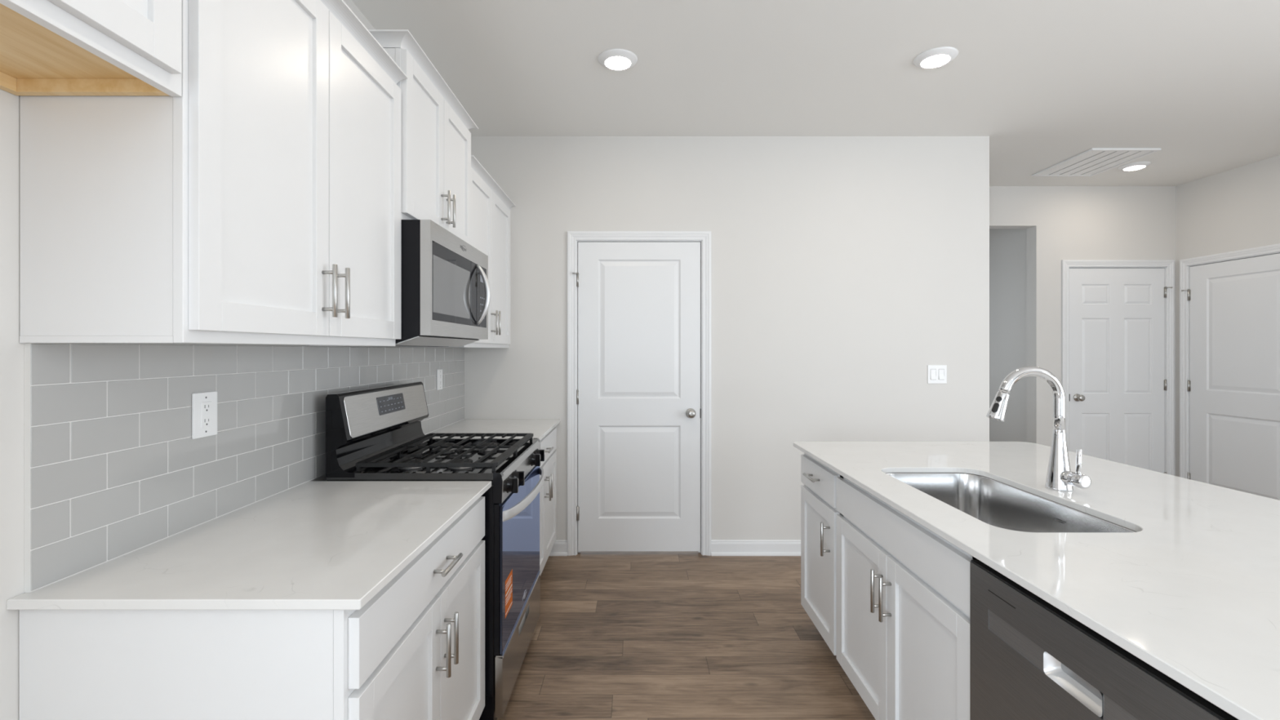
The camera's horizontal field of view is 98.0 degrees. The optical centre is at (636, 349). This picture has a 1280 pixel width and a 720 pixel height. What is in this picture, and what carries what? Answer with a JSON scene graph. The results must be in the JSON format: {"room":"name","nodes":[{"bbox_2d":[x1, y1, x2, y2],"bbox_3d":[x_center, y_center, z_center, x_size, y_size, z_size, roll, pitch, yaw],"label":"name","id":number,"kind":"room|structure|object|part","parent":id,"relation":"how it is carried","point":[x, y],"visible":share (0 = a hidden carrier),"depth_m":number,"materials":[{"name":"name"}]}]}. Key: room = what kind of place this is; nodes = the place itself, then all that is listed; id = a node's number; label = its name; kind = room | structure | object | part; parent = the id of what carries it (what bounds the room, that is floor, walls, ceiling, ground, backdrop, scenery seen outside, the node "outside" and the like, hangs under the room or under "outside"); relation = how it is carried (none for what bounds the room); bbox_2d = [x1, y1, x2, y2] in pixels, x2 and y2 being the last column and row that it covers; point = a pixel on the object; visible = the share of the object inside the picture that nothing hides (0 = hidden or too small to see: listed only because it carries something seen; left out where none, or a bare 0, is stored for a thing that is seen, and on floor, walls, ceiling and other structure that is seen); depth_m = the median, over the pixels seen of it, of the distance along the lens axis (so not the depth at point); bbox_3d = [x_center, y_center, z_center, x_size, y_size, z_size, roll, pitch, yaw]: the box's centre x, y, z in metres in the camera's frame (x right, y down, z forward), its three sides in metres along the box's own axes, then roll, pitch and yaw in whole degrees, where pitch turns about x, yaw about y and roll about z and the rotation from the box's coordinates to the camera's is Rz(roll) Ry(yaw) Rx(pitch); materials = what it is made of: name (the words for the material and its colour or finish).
{"room":"kitchen","nodes":[
{"label":"kitchen","id":0,"kind":"room"},
{"bbox_2d":[0,0,460,719],"bbox_3d":[-1.206,-0.030,-0.024,0.127,2.743,7.572,0,0,0],"label":"wall","id":1,"kind":"structure","parent":0,"point":[11,351],"depth_m":1.01,"materials":[{"name":"white paint"}]},
{"bbox_2d":[0,0,182,96],"bbox_3d":[-0.962,-0.707,0.547,0.360,0.480,0.956,0,0,0],"label":"upper cabinet","id":2,"kind":"object","parent":1,"relation":"attached to","point":[48,47],"visible":1,"depth_m":0.93,"materials":[{"name":"white paint"}]},
{"bbox_3d":[-0.829,-0.700,0.786,0.019,0.406,0.432,0,0,0],"label":"door","id":3,"kind":"part","parent":2,"relation":"part of","materials":[{"name":"white paint"}]},
{"bbox_2d":[19,0,408,346],"bbox_3d":[-0.961,-0.480,1.480,0.362,0.933,0.906,0,0,0],"label":"upper cabinet","id":4,"kind":"object","parent":1,"relation":"attached to","point":[260,202],"visible":1,"depth_m":1.14,"materials":[{"name":"white paint"}]},
{"bbox_3d":[-0.828,-0.471,1.259,0.020,0.867,0.440,0,0,0],"label":"door","id":5,"kind":"part","parent":4,"relation":"part of","materials":[{"name":"white paint"}]},
{"bbox_3d":[-0.799,-0.154,1.448,0.038,0.137,0.012,0,0,0],"label":"handle","id":6,"kind":"part","parent":4,"relation":"part of","materials":[{"name":"silver metal"}]},
{"bbox_3d":[-0.799,-0.154,1.512,0.038,0.137,0.012,0,0,0],"label":"handle","id":7,"kind":"part","parent":4,"relation":"part of","materials":[{"name":"silver metal"}]},
{"bbox_3d":[-0.968,-0.928,1.480,0.347,0.038,0.906,0,0,0],"label":"crown moulding","id":8,"kind":"part","parent":4,"relation":"part of","materials":[{"name":"white paint"}]},
{"bbox_3d":[-0.828,-0.471,1.707,0.020,0.867,0.450,0,0,0],"label":"door","id":9,"kind":"part","parent":4,"relation":"part of","materials":[{"name":"white paint"}]},
{"bbox_2d":[24,342,464,592],"bbox_3d":[-1.137,0.220,2.342,0.012,0.465,2.609,0,0,0],"label":"backsplash","id":10,"kind":"structure","parent":1,"relation":"attached to","point":[114,468],"depth_m":1.33,"materials":[{"name":"grey tile"}]},
{"bbox_2d":[191,391,217,439],"bbox_3d":[-1.126,0.168,1.452,0.009,0.117,0.081,0,0,0],"label":"wall outlet","id":11,"kind":"object","parent":10,"relation":"attached to","point":[204,405],"visible":1,"depth_m":1.44,"materials":[{"name":"white plastic"}]},
{"bbox_2d":[200,400,211,427],"bbox_3d":[-1.124,0.168,1.452,0.003,0.067,0.034,0,0,0],"label":"receptacle","id":12,"kind":"object","parent":11,"relation":"attached to","point":[206,406],"depth_m":1.45,"materials":[{"name":"white plastic"}]},
{"bbox_2d":[436,368,442,390],"bbox_3d":[-1.126,0.168,3.180,0.008,0.117,0.081,0,0,0],"label":"wall outlet","id":13,"kind":"object","parent":10,"relation":"attached to","point":[439,372],"visible":1,"depth_m":3.16,"materials":[{"name":"white plastic"}]},
{"bbox_2d":[439,373,441,385],"bbox_3d":[-1.124,0.168,3.180,0.003,0.066,0.034,0,0,0],"label":"receptacle","id":14,"kind":"object","parent":13,"relation":"attached to","point":[440,375],"depth_m":3.18,"materials":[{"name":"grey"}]},
{"bbox_2d":[368,29,478,244],"bbox_3d":[-0.953,-0.773,2.317,0.377,0.636,0.843,0,0,0],"label":"upper cabinet","id":15,"kind":"object","parent":1,"relation":"attached to","point":[436,135],"visible":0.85,"depth_m":2.19,"materials":[{"name":"white paint"}]},
{"bbox_3d":[-0.813,-0.764,2.127,0.020,0.570,0.375,0,0,0],"label":"door","id":16,"kind":"part","parent":15,"relation":"part of","materials":[{"name":"white paint"}]},
{"bbox_3d":[-0.961,-1.072,2.317,0.362,0.038,0.843,0,0,0],"label":"crown moulding","id":17,"kind":"part","parent":15,"relation":"part of","materials":[{"name":"white paint"}]},
{"bbox_2d":[389,219,490,346],"bbox_3d":[-0.899,-0.234,2.311,0.485,0.439,0.749,0,0,0],"label":"microwave","id":18,"kind":"object","parent":15,"relation":"attached to","point":[446,290],"visible":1,"depth_m":2.06,"materials":[{"name":"silver metal"}]},
{"bbox_3d":[-0.736,-0.246,2.183,0.032,0.279,0.460,0,0,0],"label":"door glass","id":19,"kind":"part","parent":18,"relation":"part of","materials":[{"name":"black glass"}]},
{"bbox_3d":[-0.737,-0.253,2.311,0.036,0.403,0.749,0,0,0],"label":"door frame","id":20,"kind":"part","parent":18,"relation":"part of","materials":[{"name":"metal"}]},
{"bbox_3d":[-0.736,-0.246,2.536,0.032,0.279,0.242,0,0,0],"label":"control panel","id":21,"kind":"part","parent":18,"relation":"part of","materials":[{"name":"black glass"}]},
{"bbox_3d":[-0.690,-0.248,2.499,0.066,0.272,0.025,0,0,0],"label":"handle","id":22,"kind":"part","parent":18,"relation":"part of","materials":[{"name":"silver metal"}]},
{"bbox_3d":[-0.784,-0.586,2.285,0.038,0.137,0.012,0,0,0],"label":"handle","id":23,"kind":"part","parent":15,"relation":"part of","materials":[{"name":"silver metal"}]},
{"bbox_3d":[-0.784,-0.586,2.348,0.038,0.137,0.012,0,0,0],"label":"handle","id":24,"kind":"part","parent":15,"relation":"part of","materials":[{"name":"silver metal"}]},
{"bbox_3d":[-0.813,-0.764,2.506,0.020,0.570,0.375,0,0,0],"label":"door","id":25,"kind":"part","parent":15,"relation":"part of","materials":[{"name":"white paint"}]},
{"bbox_2d":[460,155,515,347],"bbox_3d":[-0.961,-0.480,3.173,0.362,0.933,0.946,0,0,0],"label":"upper cabinet","id":26,"kind":"object","parent":1,"relation":"attached to","point":[491,206],"visible":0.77,"depth_m":3.17,"materials":[{"name":"white paint"}]},
{"bbox_3d":[-0.828,-0.471,2.933,0.020,0.867,0.443,0,0,0],"label":"door","id":27,"kind":"part","parent":26,"relation":"part of","materials":[{"name":"white paint"}]},
{"bbox_3d":[-0.968,-0.928,3.173,0.347,0.038,0.946,0,0,0],"label":"crown moulding","id":28,"kind":"part","parent":26,"relation":"part of","materials":[{"name":"white paint"}]},
{"bbox_3d":[-0.799,-0.154,3.124,0.038,0.137,0.012,0,0,0],"label":"handle","id":29,"kind":"part","parent":26,"relation":"part of","materials":[{"name":"silver metal"}]},
{"bbox_3d":[-0.799,-0.154,3.188,0.038,0.137,0.012,0,0,0],"label":"handle","id":30,"kind":"part","parent":26,"relation":"part of","materials":[{"name":"silver metal"}]},
{"bbox_3d":[-0.828,-0.471,3.379,0.020,0.867,0.443,0,0,0],"label":"door","id":31,"kind":"part","parent":26,"relation":"part of","materials":[{"name":"white paint"}]},
{"bbox_2d":[497,551,875,719],"bbox_3d":[1.735,1.367,1.016,6.060,0.051,9.957,0,0,0],"label":"floor","id":32,"kind":"structure","parent":0,"point":[617,635],"depth_m":2.53,"materials":[{"name":"wood"}]},
{"bbox_2d":[18,496,484,719],"bbox_3d":[-0.812,0.907,1.472,0.660,0.870,0.892,0,0,0],"label":"base cabinet","id":33,"kind":"object","parent":32,"relation":"on","point":[415,650],"visible":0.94,"depth_m":1.03,"materials":[{"name":"white paint"}]},
{"bbox_2d":[6,480,491,609],"bbox_3d":[-0.822,0.462,1.466,0.641,0.019,0.914,0,0,0],"label":"countertop","id":34,"kind":"structure","parent":33,"relation":"on","point":[310,544],"depth_m":1.22,"materials":[{"name":"white stone"}]},
{"bbox_3d":[-0.530,0.934,1.255,0.022,0.566,0.430,0,0,0],"label":"door","id":35,"kind":"part","parent":33,"relation":"part of","materials":[{"name":"white paint"}]},
{"bbox_3d":[-0.530,0.568,1.472,0.022,0.133,0.864,0,0,0],"label":"drawer","id":36,"kind":"part","parent":33,"relation":"part of","materials":[{"name":"white paint"}]},
{"bbox_3d":[-0.501,0.778,1.441,0.038,0.137,0.012,0,0,0],"label":"handle","id":37,"kind":"part","parent":33,"relation":"part of","materials":[{"name":"silver metal"}]},
{"bbox_3d":[-0.501,0.567,1.472,0.038,0.012,0.137,0,0,0],"label":"handle","id":38,"kind":"part","parent":33,"relation":"part of","materials":[{"name":"silver metal"}]},
{"bbox_3d":[-0.501,0.778,1.502,0.038,0.137,0.012,0,0,0],"label":"handle","id":39,"kind":"part","parent":33,"relation":"part of","materials":[{"name":"silver metal"}]},
{"bbox_3d":[-0.530,0.934,1.689,0.022,0.566,0.430,0,0,0],"label":"door","id":40,"kind":"part","parent":33,"relation":"part of","materials":[{"name":"white paint"}]},
{"bbox_2d":[325,382,544,719],"bbox_3d":[-0.746,0.748,2.311,0.671,1.189,0.760,0,0,0],"label":"stove","id":41,"kind":"object","parent":32,"relation":"on","point":[373,433],"visible":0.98,"depth_m":2.09,"materials":[{"name":"black paint"}]},
{"bbox_3d":[-0.861,0.438,2.123,0.102,0.015,0.102,0,0,0],"label":"burner","id":42,"kind":"part","parent":41,"relation":"part of","materials":[{"name":"metal"}]},
{"bbox_2d":[326,438,539,486],"bbox_3d":[-0.773,0.450,2.311,0.608,0.046,0.760,0,0,0],"label":"cooktop","id":43,"kind":"object","parent":41,"relation":"in","point":[501,475],"depth_m":2.07,"materials":[{"name":"black metal"}]},
{"bbox_3d":[-0.861,0.438,2.499,0.102,0.015,0.102,0,0,0],"label":"burner","id":44,"kind":"part","parent":41,"relation":"part of","materials":[{"name":"metal"}]},
{"bbox_3d":[-0.671,0.438,2.123,0.102,0.015,0.102,0,0,0],"label":"burner","id":45,"kind":"part","parent":41,"relation":"part of","materials":[{"name":"metal"}]},
{"bbox_3d":[-0.671,0.438,2.499,0.102,0.015,0.102,0,0,0],"label":"burner","id":46,"kind":"part","parent":41,"relation":"part of","materials":[{"name":"metal"}]},
{"bbox_3d":[-0.451,0.490,2.022,0.038,0.058,0.058,0,0,0],"label":"knob","id":47,"kind":"part","parent":41,"relation":"part of","materials":[{"name":"black plastic"}]},
{"bbox_3d":[-0.488,0.801,2.311,0.019,0.528,0.754,0,0,0],"label":"oven door","id":48,"kind":"part","parent":41,"relation":"part of","materials":[{"name":"black paint"}]},
{"bbox_3d":[-0.478,1.171,2.311,0.030,0.215,0.754,0,0,0],"label":"warming drawer","id":49,"kind":"part","parent":41,"relation":"part of","materials":[{"name":"metal"}]},
{"bbox_3d":[-0.451,0.490,2.134,0.038,0.058,0.058,0,0,0],"label":"knob","id":50,"kind":"part","parent":41,"relation":"part of","materials":[{"name":"black plastic"}]},
{"bbox_3d":[-0.474,0.803,2.311,0.010,0.518,0.747,0,0,0],"label":"door glass","id":51,"kind":"part","parent":41,"relation":"part of","materials":[{"name":"black glass"}]},
{"bbox_3d":[-0.481,0.480,2.311,0.033,0.104,0.756,0,0,0],"label":"control panel","id":52,"kind":"part","parent":41,"relation":"part of","materials":[{"name":"metal"}]},
{"bbox_3d":[-0.443,0.581,2.311,0.065,0.036,0.742,0,0,0],"label":"handle","id":53,"kind":"part","parent":41,"relation":"part of","materials":[{"name":"silver metal"}]},
{"bbox_3d":[-0.451,0.490,2.487,0.038,0.058,0.058,0,0,0],"label":"knob","id":54,"kind":"part","parent":41,"relation":"part of","materials":[{"name":"black plastic"}]},
{"bbox_3d":[-0.451,0.490,2.598,0.038,0.058,0.058,0,0,0],"label":"knob","id":55,"kind":"part","parent":41,"relation":"part of","materials":[{"name":"black plastic"}]},
{"bbox_2d":[539,427,556,574],"bbox_3d":[-0.812,0.907,3.172,0.660,0.870,0.945,0,0,0],"label":"base cabinet","id":56,"kind":"object","parent":32,"relation":"on","point":[548,492],"visible":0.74,"depth_m":3.26,"materials":[{"name":"white paint"}]},
{"bbox_2d":[425,418,559,440],"bbox_3d":[-0.822,0.462,3.171,0.641,0.019,0.950,0,0,0],"label":"countertop","id":57,"kind":"structure","parent":56,"relation":"on","point":[540,428],"depth_m":3.26,"materials":[{"name":"white stone"}]},
{"bbox_3d":[-0.530,0.934,2.934,0.022,0.566,0.440,0,0,0],"label":"door","id":58,"kind":"part","parent":56,"relation":"part of","materials":[{"name":"white paint"}]},
{"bbox_3d":[-0.501,0.778,3.126,0.038,0.137,0.012,0,0,0],"label":"handle","id":59,"kind":"part","parent":56,"relation":"part of","materials":[{"name":"silver metal"}]},
{"bbox_3d":[-0.530,0.568,3.156,0.022,0.133,0.884,0,0,0],"label":"drawer","id":60,"kind":"part","parent":56,"relation":"part of","materials":[{"name":"white paint"}]},
{"bbox_3d":[-0.501,0.567,3.156,0.038,0.012,0.137,0,0,0],"label":"handle","id":61,"kind":"part","parent":56,"relation":"part of","materials":[{"name":"silver metal"}]},
{"bbox_3d":[-0.501,0.778,3.186,0.038,0.137,0.012,0,0,0],"label":"handle","id":62,"kind":"part","parent":56,"relation":"part of","materials":[{"name":"silver metal"}]},
{"bbox_3d":[-0.530,0.934,3.378,0.022,0.566,0.440,0,0,0],"label":"door","id":63,"kind":"part","parent":56,"relation":"part of","materials":[{"name":"white paint"}]},
{"bbox_2d":[800,453,839,655],"bbox_3d":[1.089,0.907,2.462,0.668,0.870,0.476,0,0,0],"label":"base cabinet","id":64,"kind":"object","parent":32,"relation":"on","point":[819,511],"visible":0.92,"depth_m":2.43,"materials":[{"name":"white paint"}]},
{"bbox_3d":[0.774,0.565,2.464,0.038,0.012,0.137,0,0,0],"label":"handle","id":65,"kind":"part","parent":64,"relation":"part of","materials":[{"name":"silver metal"}]},
{"bbox_3d":[0.802,0.570,2.461,0.019,0.131,0.452,0,0,0],"label":"drawer","id":66,"kind":"part","parent":64,"relation":"part of","materials":[{"name":"white paint"}]},
{"bbox_3d":[0.774,0.778,2.286,0.038,0.137,0.012,0,0,0],"label":"handle","id":67,"kind":"part","parent":64,"relation":"part of","materials":[{"name":"silver metal"}]},
{"bbox_2d":[835,475,977,719],"bbox_3d":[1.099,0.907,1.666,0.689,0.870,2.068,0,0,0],"label":"base cabinet","id":68,"kind":"object","parent":32,"relation":"on","point":[903,588],"visible":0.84,"depth_m":1.71,"materials":[{"name":"white paint"}]},
{"bbox_3d":[0.802,0.941,1.990,0.019,0.574,0.443,0,0,0],"label":"door","id":69,"kind":"part","parent":68,"relation":"part of","materials":[{"name":"white paint"}]},
{"bbox_3d":[0.774,0.778,1.796,0.038,0.137,0.012,0,0,0],"label":"handle","id":70,"kind":"part","parent":68,"relation":"part of","materials":[{"name":"silver metal"}]},
{"bbox_3d":[0.774,0.778,1.735,0.038,0.137,0.012,0,0,0],"label":"handle","id":71,"kind":"part","parent":68,"relation":"part of","materials":[{"name":"silver metal"}]},
{"bbox_3d":[0.802,0.570,1.766,0.019,0.131,0.890,0,0,0],"label":"false drawer","id":72,"kind":"part","parent":68,"relation":"part of","materials":[{"name":"white paint"}]},
{"bbox_3d":[0.802,0.941,1.542,0.019,0.574,0.444,0,0,0],"label":"door","id":73,"kind":"part","parent":68,"relation":"part of","materials":[{"name":"white paint"}]},
{"bbox_2d":[793,441,1279,719],"bbox_3d":[1.352,0.462,1.685,1.172,0.019,2.136,0,0,0],"label":"countertop","id":74,"kind":"structure","parent":68,"relation":"on","point":[1193,594],"depth_m":1.25,"materials":[{"name":"white stone"}]},
{"bbox_2d":[886,472,1137,532],"bbox_3d":[1.107,0.589,1.763,0.437,0.233,0.813,0,0,0],"label":"sink","id":75,"kind":"object","parent":74,"relation":"in","point":[993,502],"visible":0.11,"depth_m":1.98,"materials":[{"name":"silver metal"}]},
{"bbox_2d":[986,366,1091,491],"bbox_3d":[1.283,0.253,1.790,0.272,0.400,0.134,0,0,0],"label":"tap","id":76,"kind":"object","parent":74,"relation":"on","point":[1060,476],"visible":1,"depth_m":1.80,"materials":[{"name":"silver metal"}]},
{"bbox_3d":[1.291,0.157,1.819,0.211,0.207,0.032,0,0,0],"label":"spout","id":77,"kind":"part","parent":76,"relation":"part of","materials":[{"name":"silver metal"}]},
{"bbox_3d":[1.390,0.355,1.749,0.016,0.085,0.014,0,0,0],"label":"lever","id":78,"kind":"part","parent":76,"relation":"part of","materials":[{"name":"silver metal"}]},
{"bbox_2d":[969,560,1238,719],"bbox_3d":[1.099,0.907,1.000,0.638,0.867,0.607,0,0,0],"label":"dishwasher","id":79,"kind":"object","parent":32,"relation":"on","point":[1030,660],"visible":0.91,"depth_m":1.06,"materials":[{"name":"black metal"}]},
{"bbox_3d":[0.793,0.597,1.000,0.027,0.044,0.135,0,0,0],"label":"pocket handle","id":80,"kind":"part","parent":79,"relation":"part of","materials":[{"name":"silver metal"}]},
{"bbox_2d":[464,136,989,539],"bbox_3d":[0.584,-0.030,3.705,3.454,2.743,0.114,0,0,0],"label":"wall","id":81,"kind":"structure","parent":0,"point":[843,268],"depth_m":3.65,"materials":[{"name":"white paint"}]},
{"bbox_2d":[549,539,567,555],"bbox_3d":[-0.526,1.294,3.635,0.142,0.096,0.024,0,0,0],"label":"baseboard","id":82,"kind":"structure","parent":81,"relation":"attached to","point":[560,546],"depth_m":3.63,"materials":[{"name":"white paint"}]},
{"bbox_2d":[572,242,701,551],"bbox_3d":[0.001,0.306,3.636,0.840,2.028,0.096,0,0,0],"label":"door","id":83,"kind":"structure","parent":81,"relation":"in","point":[638,391],"depth_m":3.65,"materials":[{"name":"white paint"}]},
{"bbox_3d":[0.353,0.415,3.619,0.065,0.065,0.062,0,0,0],"label":"knob","id":84,"kind":"part","parent":83,"relation":"part of","materials":[{"name":"silver metal"}]},
{"bbox_2d":[567,231,711,555],"bbox_3d":[0.016,0.283,3.695,0.941,2.118,0.133,0,0,0],"label":"trim","id":85,"kind":"structure","parent":81,"relation":"attached to","point":[574,237],"depth_m":3.63,"materials":[{"name":"white paint"}]},
{"bbox_2d":[711,539,800,555],"bbox_3d":[1.399,1.294,3.635,1.825,0.096,0.024,0,0,0],"label":"baseboard","id":86,"kind":"structure","parent":81,"relation":"attached to","point":[718,547],"depth_m":3.63,"materials":[{"name":"white paint"}]},
{"bbox_2d":[927,364,946,383],"bbox_3d":[1.967,0.160,3.642,0.124,0.122,0.011,0,0,0],"label":"light switch","id":87,"kind":"object","parent":81,"relation":"attached to","point":[936,374],"visible":1,"depth_m":3.64,"materials":[{"name":"white plastic"}]},
{"bbox_2d":[351,0,1279,186],"bbox_3d":[1.735,-1.427,1.016,6.060,0.051,9.957,0,0,0],"label":"ceiling","id":88,"kind":"structure","parent":0,"point":[1049,82],"depth_m":2.77,"materials":[{"name":"white paint"}]},
{"bbox_2d":[598,48,637,70],"bbox_3d":[-0.091,-1.390,2.682,0.190,0.023,0.190,0,0,0],"label":"recessed light","id":89,"kind":"object","parent":88,"relation":"in","point":[612,59],"visible":1,"depth_m":2.65,"materials":[{"name":"white plastic"}]},
{"bbox_2d":[913,46,958,68],"bbox_3d":[1.430,-1.390,2.664,0.190,0.023,0.190,0,0,0],"label":"recessed light","id":90,"kind":"object","parent":88,"relation":"in","point":[938,56],"visible":1,"depth_m":2.63,"materials":[{"name":"white plastic"}]},
{"bbox_2d":[1031,147,1160,176],"bbox_3d":[3.400,-1.394,4.155,0.480,0.014,0.594,0,0,0],"label":"ceiling vent","id":91,"kind":"object","parent":88,"relation":"in","point":[1092,162],"visible":1,"depth_m":4.10,"materials":[{"name":"white plastic"}]},
{"bbox_2d":[1117,161,1151,170],"bbox_3d":[3.780,-1.390,4.227,0.190,0.023,0.190,0,0,0],"label":"recessed light","id":92,"kind":"object","parent":88,"relation":"in","point":[1139,165],"visible":1,"depth_m":4.19,"materials":[{"name":"white plastic"}]},
{"bbox_2d":[989,228,1026,442],"bbox_3d":[3.512,-0.030,5.375,0.089,2.743,0.986,0,0,0],"label":"wall","id":93,"kind":"structure","parent":0,"point":[1007,246],"depth_m":5.20,"materials":[{"name":"white paint"}]},
{"bbox_2d":[989,186,1175,475],"bbox_3d":[3.405,-0.030,4.821,2.416,2.743,0.122,0,0,0],"label":"wall","id":94,"kind":"structure","parent":0,"point":[1060,223],"depth_m":4.76,"materials":[{"name":"white paint"}]},
{"bbox_2d":[1061,259,1174,475],"bbox_3d":[4.110,0.287,4.808,0.954,2.110,0.133,0,0,0],"label":"trim","id":95,"kind":"structure","parent":94,"relation":"attached to","point":[1168,264],"depth_m":4.75,"materials":[{"name":"white paint"}]},
{"bbox_2d":[1069,268,1173,473],"bbox_3d":[4.125,0.310,4.748,0.854,2.021,0.096,0,0,0],"label":"door","id":96,"kind":"structure","parent":94,"relation":"in","point":[1117,383],"depth_m":4.76,"materials":[{"name":"white paint"}]},
{"bbox_3d":[3.769,0.407,4.731,0.065,0.065,0.062,0,0,0],"label":"knob","id":97,"kind":"part","parent":96,"relation":"part of","materials":[{"name":"silver metal"}]},
{"bbox_2d":[1175,155,1279,476],"bbox_3d":[4.670,-0.030,0.536,0.114,2.743,8.692,0,0,0],"label":"wall","id":98,"kind":"structure","parent":0,"point":[1238,208],"depth_m":4.38,"materials":[{"name":"white paint"}]},
{"bbox_2d":[1179,243,1279,478],"bbox_3d":[4.660,0.290,4.237,0.133,2.104,0.950,0,0,0],"label":"trim","id":99,"kind":"structure","parent":98,"relation":"attached to","point":[1184,264],"depth_m":4.66,"materials":[{"name":"white paint"}]},
{"bbox_2d":[1181,253,1279,500],"bbox_3d":[4.601,0.313,4.252,0.096,2.014,0.849,0,0,0],"label":"door","id":100,"kind":"structure","parent":98,"relation":"in","point":[1233,383],"depth_m":4.27,"materials":[{"name":"white paint"}]}
]}

